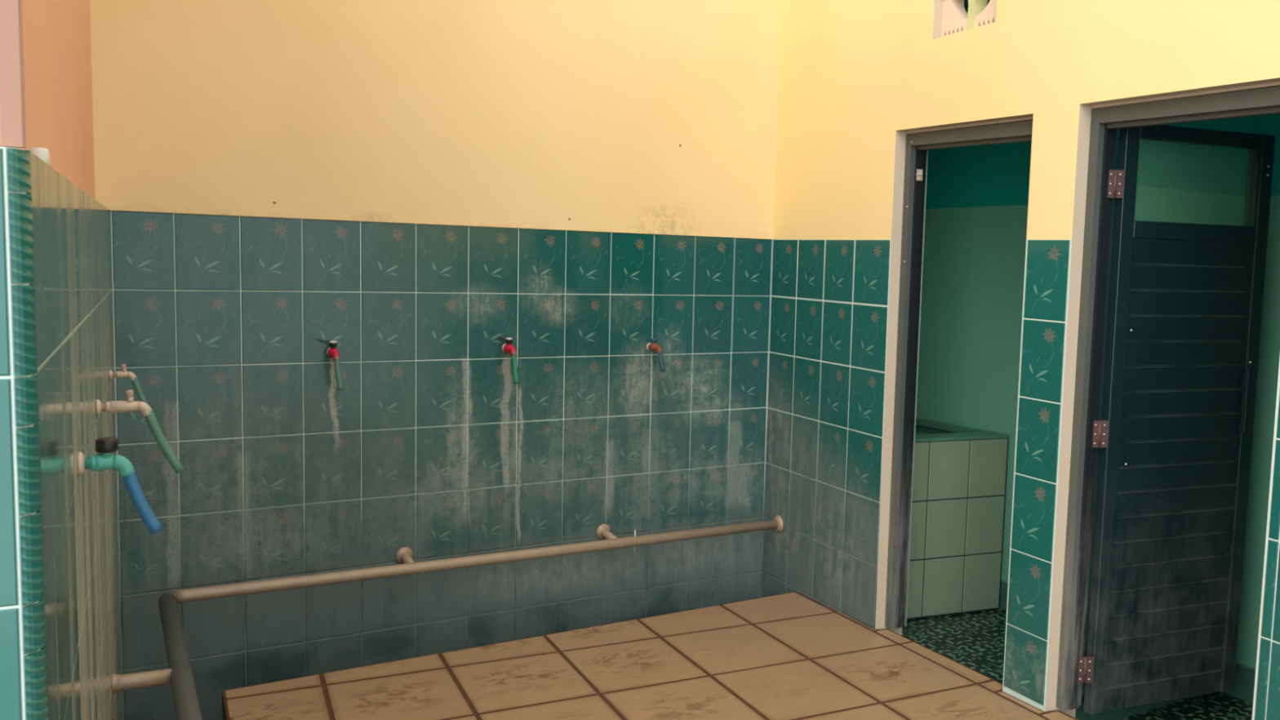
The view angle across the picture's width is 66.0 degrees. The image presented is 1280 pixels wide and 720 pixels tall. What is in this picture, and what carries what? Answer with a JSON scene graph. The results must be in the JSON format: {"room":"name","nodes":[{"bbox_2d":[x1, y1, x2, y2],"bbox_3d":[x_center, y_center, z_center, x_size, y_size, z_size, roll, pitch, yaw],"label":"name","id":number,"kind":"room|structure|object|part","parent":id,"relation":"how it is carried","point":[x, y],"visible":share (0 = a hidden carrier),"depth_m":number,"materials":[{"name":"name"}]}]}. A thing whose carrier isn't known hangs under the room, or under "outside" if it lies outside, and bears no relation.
{"room":"public restroom","nodes":[
{"label":"public restroom","id":0,"kind":"room"},
{"bbox_2d":[0,0,26,148],"bbox_3d":[-0.814,-1.215,0.888,0.399,2.000,0.104,-1,6,-26],"label":"wall column","id":1,"kind":"structure","parent":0,"point":[12,100],"depth_m":1.01,"materials":[{"name":"pink paint"}]},
{"bbox_2d":[0,146,48,719],"bbox_3d":[-0.836,0.688,1.001,0.419,1.809,0.032,-2,6,-29],"label":"wall pier","id":2,"kind":"object","parent":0,"point":[24,691],"visible":1,"depth_m":1.03,"materials":[{"name":"tile"}]},
{"bbox_2d":[8,0,95,199],"bbox_3d":[-1.243,-1.310,1.935,0.158,2.010,2.362,-1,6,-26],"label":"wall","id":3,"kind":"structure","parent":0,"point":[57,46],"depth_m":1.97,"materials":[{"name":"orange paint"}]},
{"bbox_2d":[22,149,123,719],"bbox_3d":[-1.230,0.556,2.129,0.120,1.860,2.372,-1,6,-26],"label":"wall","id":4,"kind":"structure","parent":0,"point":[72,229],"depth_m":1.56,"materials":[{"name":"glass"}]},
{"bbox_2d":[76,436,163,534],"bbox_3d":[-0.848,0.207,1.613,0.121,0.163,0.039,-1,6,-26],"label":"water tap","id":5,"kind":"object","parent":4,"relation":"attached to","point":[105,446],"visible":1,"depth_m":1.60,"materials":[{"name":"blue plastic"}]},
{"bbox_3d":[-0.865,0.150,1.600,0.013,0.013,0.013,-2,6,-29],"label":"stem","id":6,"kind":"part","parent":5,"relation":"part of","materials":[{"name":"teal plastic"}]},
{"bbox_3d":[-0.864,0.138,1.599,0.033,0.022,0.033,-2,6,-29],"label":"handle","id":7,"kind":"part","parent":5,"relation":"part of","materials":[{"name":"black plastic"}]},
{"bbox_3d":[-0.844,0.172,1.612,0.033,0.037,0.024,-2,6,-29],"label":"spout","id":8,"kind":"part","parent":5,"relation":"part of","materials":[{"name":"teal plastic"}]},
{"bbox_2d":[108,364,148,404],"bbox_3d":[-1.432,0.083,2.772,0.105,0.142,0.028,-1,5,-25],"label":"water tap","id":9,"kind":"object","parent":4,"relation":"attached to","point":[121,374],"visible":0.89,"depth_m":2.77,"materials":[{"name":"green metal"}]},
{"bbox_3d":[-1.428,0.045,2.773,0.025,0.028,0.018,-2,6,-29],"label":"spout","id":10,"kind":"part","parent":9,"relation":"part of","materials":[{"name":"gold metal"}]},
{"bbox_2d":[95,390,184,473],"bbox_3d":[-1.090,0.159,2.155,0.169,0.187,0.035,-1,6,-26],"label":"water tap","id":11,"kind":"object","parent":4,"relation":"attached to","point":[112,406],"visible":1,"depth_m":2.15,"materials":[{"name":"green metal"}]},
{"bbox_3d":[-1.107,0.074,2.139,0.015,0.016,0.015,-2,6,-29],"label":"handle","id":12,"kind":"part","parent":11,"relation":"part of","materials":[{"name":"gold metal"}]},
{"bbox_3d":[-1.106,0.086,2.140,0.012,0.012,0.012,-2,6,-29],"label":"stem","id":13,"kind":"part","parent":11,"relation":"part of","materials":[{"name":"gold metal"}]},
{"bbox_3d":[-1.081,0.106,2.155,0.031,0.034,0.022,-2,6,-29],"label":"spout","id":14,"kind":"part","parent":11,"relation":"part of","materials":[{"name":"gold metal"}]},
{"bbox_2d":[89,0,780,719],"bbox_3d":[-0.483,-0.559,3.879,2.940,3.810,0.208,-2,6,-29],"label":"wall","id":15,"kind":"structure","parent":0,"point":[409,186],"depth_m":3.64,"materials":[{"name":"teal tile"}]},
{"bbox_2d":[319,339,343,391],"bbox_3d":[-1.076,0.017,3.435,0.068,0.174,0.105,-2,6,-29],"label":"water tap","id":16,"kind":"object","parent":15,"relation":"attached to","point":[332,352],"visible":1,"depth_m":3.41,"materials":[{"name":"green plastic"}]},
{"bbox_3d":[-1.097,-0.062,3.438,0.038,0.018,0.008,-1,6,-26],"label":"lever","id":17,"kind":"part","parent":16,"relation":"part of","materials":[{"name":"black plastic"}]},
{"bbox_3d":[-1.074,-0.055,3.451,0.028,0.012,0.028,-2,6,-29],"label":"handle","id":18,"kind":"part","parent":16,"relation":"part of","materials":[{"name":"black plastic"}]},
{"bbox_3d":[-1.054,-0.015,3.417,0.022,0.035,0.037,-2,6,-29],"label":"spout","id":19,"kind":"part","parent":16,"relation":"part of","materials":[{"name":"red plastic"}]},
{"bbox_2d":[111,515,783,719],"bbox_3d":[-0.689,0.796,3.102,1.639,0.096,3.313,3,5,20],"label":"rail","id":20,"kind":"object","parent":15,"relation":"attached to","point":[179,674],"visible":0.98,"depth_m":3.39,"materials":[{"name":"beige metal"}]},
{"bbox_2d":[497,336,519,384],"bbox_3d":[-0.505,0.001,3.752,0.066,0.178,0.103,-2,6,-29],"label":"water tap","id":21,"kind":"object","parent":15,"relation":"attached to","point":[508,348],"visible":1,"depth_m":3.73,"materials":[{"name":"green plastic"}]},
{"bbox_3d":[-0.501,-0.073,3.768,0.028,0.012,0.028,-2,6,-29],"label":"handle","id":22,"kind":"part","parent":21,"relation":"part of","materials":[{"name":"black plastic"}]},
{"bbox_3d":[-0.481,-0.033,3.734,0.022,0.035,0.037,-2,6,-29],"label":"spout","id":23,"kind":"part","parent":21,"relation":"part of","materials":[{"name":"red plastic"}]},
{"bbox_2d":[646,338,665,372],"bbox_3d":[0.067,-0.020,4.067,0.040,0.134,0.105,-2,6,-29],"label":"water tap","id":24,"kind":"object","parent":15,"relation":"attached to","point":[653,346],"visible":1,"depth_m":4.04,"materials":[{"name":"plastic"}]},
{"bbox_3d":[0.077,-0.042,4.043,0.022,0.035,0.037,-2,6,-29],"label":"spout","id":25,"kind":"part","parent":24,"relation":"part of","materials":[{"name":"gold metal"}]},
{"bbox_2d":[222,591,1078,719],"bbox_3d":[0.773,1.302,1.501,2.610,0.567,4.915,-2,6,-29],"label":"floor","id":26,"kind":"structure","parent":0,"point":[792,655],"depth_m":3.17,"materials":[{"name":"beige tile"}]},
{"bbox_2d":[761,0,1279,719],"bbox_3d":[1.652,-0.361,2.110,0.131,3.810,5.000,-1,5,-24],"label":"wall","id":27,"kind":"structure","parent":0,"point":[855,77],"depth_m":3.52,"materials":[{"name":"paint"}]},
{"bbox_2d":[884,115,1033,628],"bbox_3d":[1.118,0.120,3.394,0.090,1.856,0.650,-1,5,-24],"label":"door frame","id":28,"kind":"structure","parent":27,"relation":"in","point":[918,142],"depth_m":3.64,"materials":[{"name":"grey paint"}]},
{"bbox_3d":[1.017,-0.673,3.589,0.025,0.040,0.003,-1,5,-24],"label":"latch plate","id":29,"kind":"part","parent":28,"relation":"part of","materials":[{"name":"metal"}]},
{"bbox_2d":[940,0,996,37],"bbox_3d":[1.120,-1.236,3.263,0.058,0.303,0.295,-1,5,-24],"label":"block","id":30,"kind":"object","parent":27,"relation":"attached to","point":[955,19],"visible":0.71,"depth_m":3.30,"materials":[{"name":"beige concrete"}]},
{"bbox_2d":[1056,81,1279,719],"bbox_3d":[1.702,0.190,2.796,0.727,1.814,0.628,-2,6,-29],"label":"door","id":31,"kind":"structure","parent":27,"relation":"in","point":[1169,539],"depth_m":2.99,"materials":[{"name":"grey paint"}]},
{"bbox_3d":[1.330,0.933,2.971,0.020,0.080,0.002,1,5,-2],"label":"hinge plate","id":32,"kind":"part","parent":31,"relation":"part of","materials":[{"name":"brown metal"}]},
{"bbox_3d":[1.353,0.934,2.971,0.025,0.080,0.002,1,5,-2],"label":"hinge plate","id":33,"kind":"part","parent":31,"relation":"part of","materials":[{"name":"brown metal"}]},
{"bbox_3d":[1.345,0.218,2.908,0.020,0.080,0.002,1,5,-2],"label":"hinge plate","id":34,"kind":"part","parent":31,"relation":"part of","materials":[{"name":"brown metal"}]},
{"bbox_3d":[1.368,0.218,2.909,0.025,0.080,0.002,1,5,-2],"label":"hinge plate","id":35,"kind":"part","parent":31,"relation":"part of","materials":[{"name":"brown metal"}]},
{"bbox_3d":[1.361,-0.508,2.845,0.020,0.080,0.002,1,5,-2],"label":"hinge plate","id":36,"kind":"part","parent":31,"relation":"part of","materials":[{"name":"brown metal"}]},
{"bbox_3d":[1.383,-0.508,2.846,0.025,0.080,0.002,1,5,-2],"label":"hinge plate","id":37,"kind":"part","parent":31,"relation":"part of","materials":[{"name":"brown metal"}]},
{"bbox_3d":[1.666,-0.385,2.974,0.492,0.050,0.030,-1,5,-20],"label":"rail","id":38,"kind":"part","parent":31,"relation":"part of","materials":[{"name":"black wood"}]},
{"bbox_3d":[1.672,-0.668,2.949,0.492,0.043,0.030,-1,5,-20],"label":"rail","id":39,"kind":"part","parent":31,"relation":"part of","materials":[{"name":"black wood"}]},
{"bbox_3d":[1.892,0.127,3.083,0.008,0.200,0.012,-1,5,-20],"label":"pull handle","id":40,"kind":"part","parent":31,"relation":"part of","materials":[{"name":"black metal"}]},
{"bbox_2d":[902,607,1252,719],"bbox_3d":[1.786,1.197,3.142,1.044,0.055,3.700,-1,5,-24],"label":"floor","id":41,"kind":"structure","parent":0,"point":[975,640],"depth_m":3.75,"materials":[{"name":"green tile"}]},
{"bbox_2d":[906,417,1008,619],"bbox_3d":[1.118,0.667,4.364,0.610,0.754,0.721,-2,6,-29],"label":"water tank","id":42,"kind":"object","parent":41,"relation":"on","point":[959,472],"visible":0.69,"depth_m":4.11,"materials":[{"name":"tile"}]},
{"bbox_2d":[915,0,1279,703],"bbox_3d":[2.114,-0.173,3.298,0.120,2.770,3.800,-2,6,-29],"label":"wall","id":43,"kind":"structure","parent":0,"point":[977,197],"depth_m":4.24,"materials":[{"name":"green paint"}]},
{"bbox_2d":[1075,115,1257,719],"bbox_3d":[1.681,-0.170,3.161,0.770,2.770,0.060,-2,6,-29],"label":"wall cubicle partition","id":44,"kind":"structure","parent":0,"point":[1177,182],"depth_m":3.12,"materials":[{"name":"green paint"}]}
]}

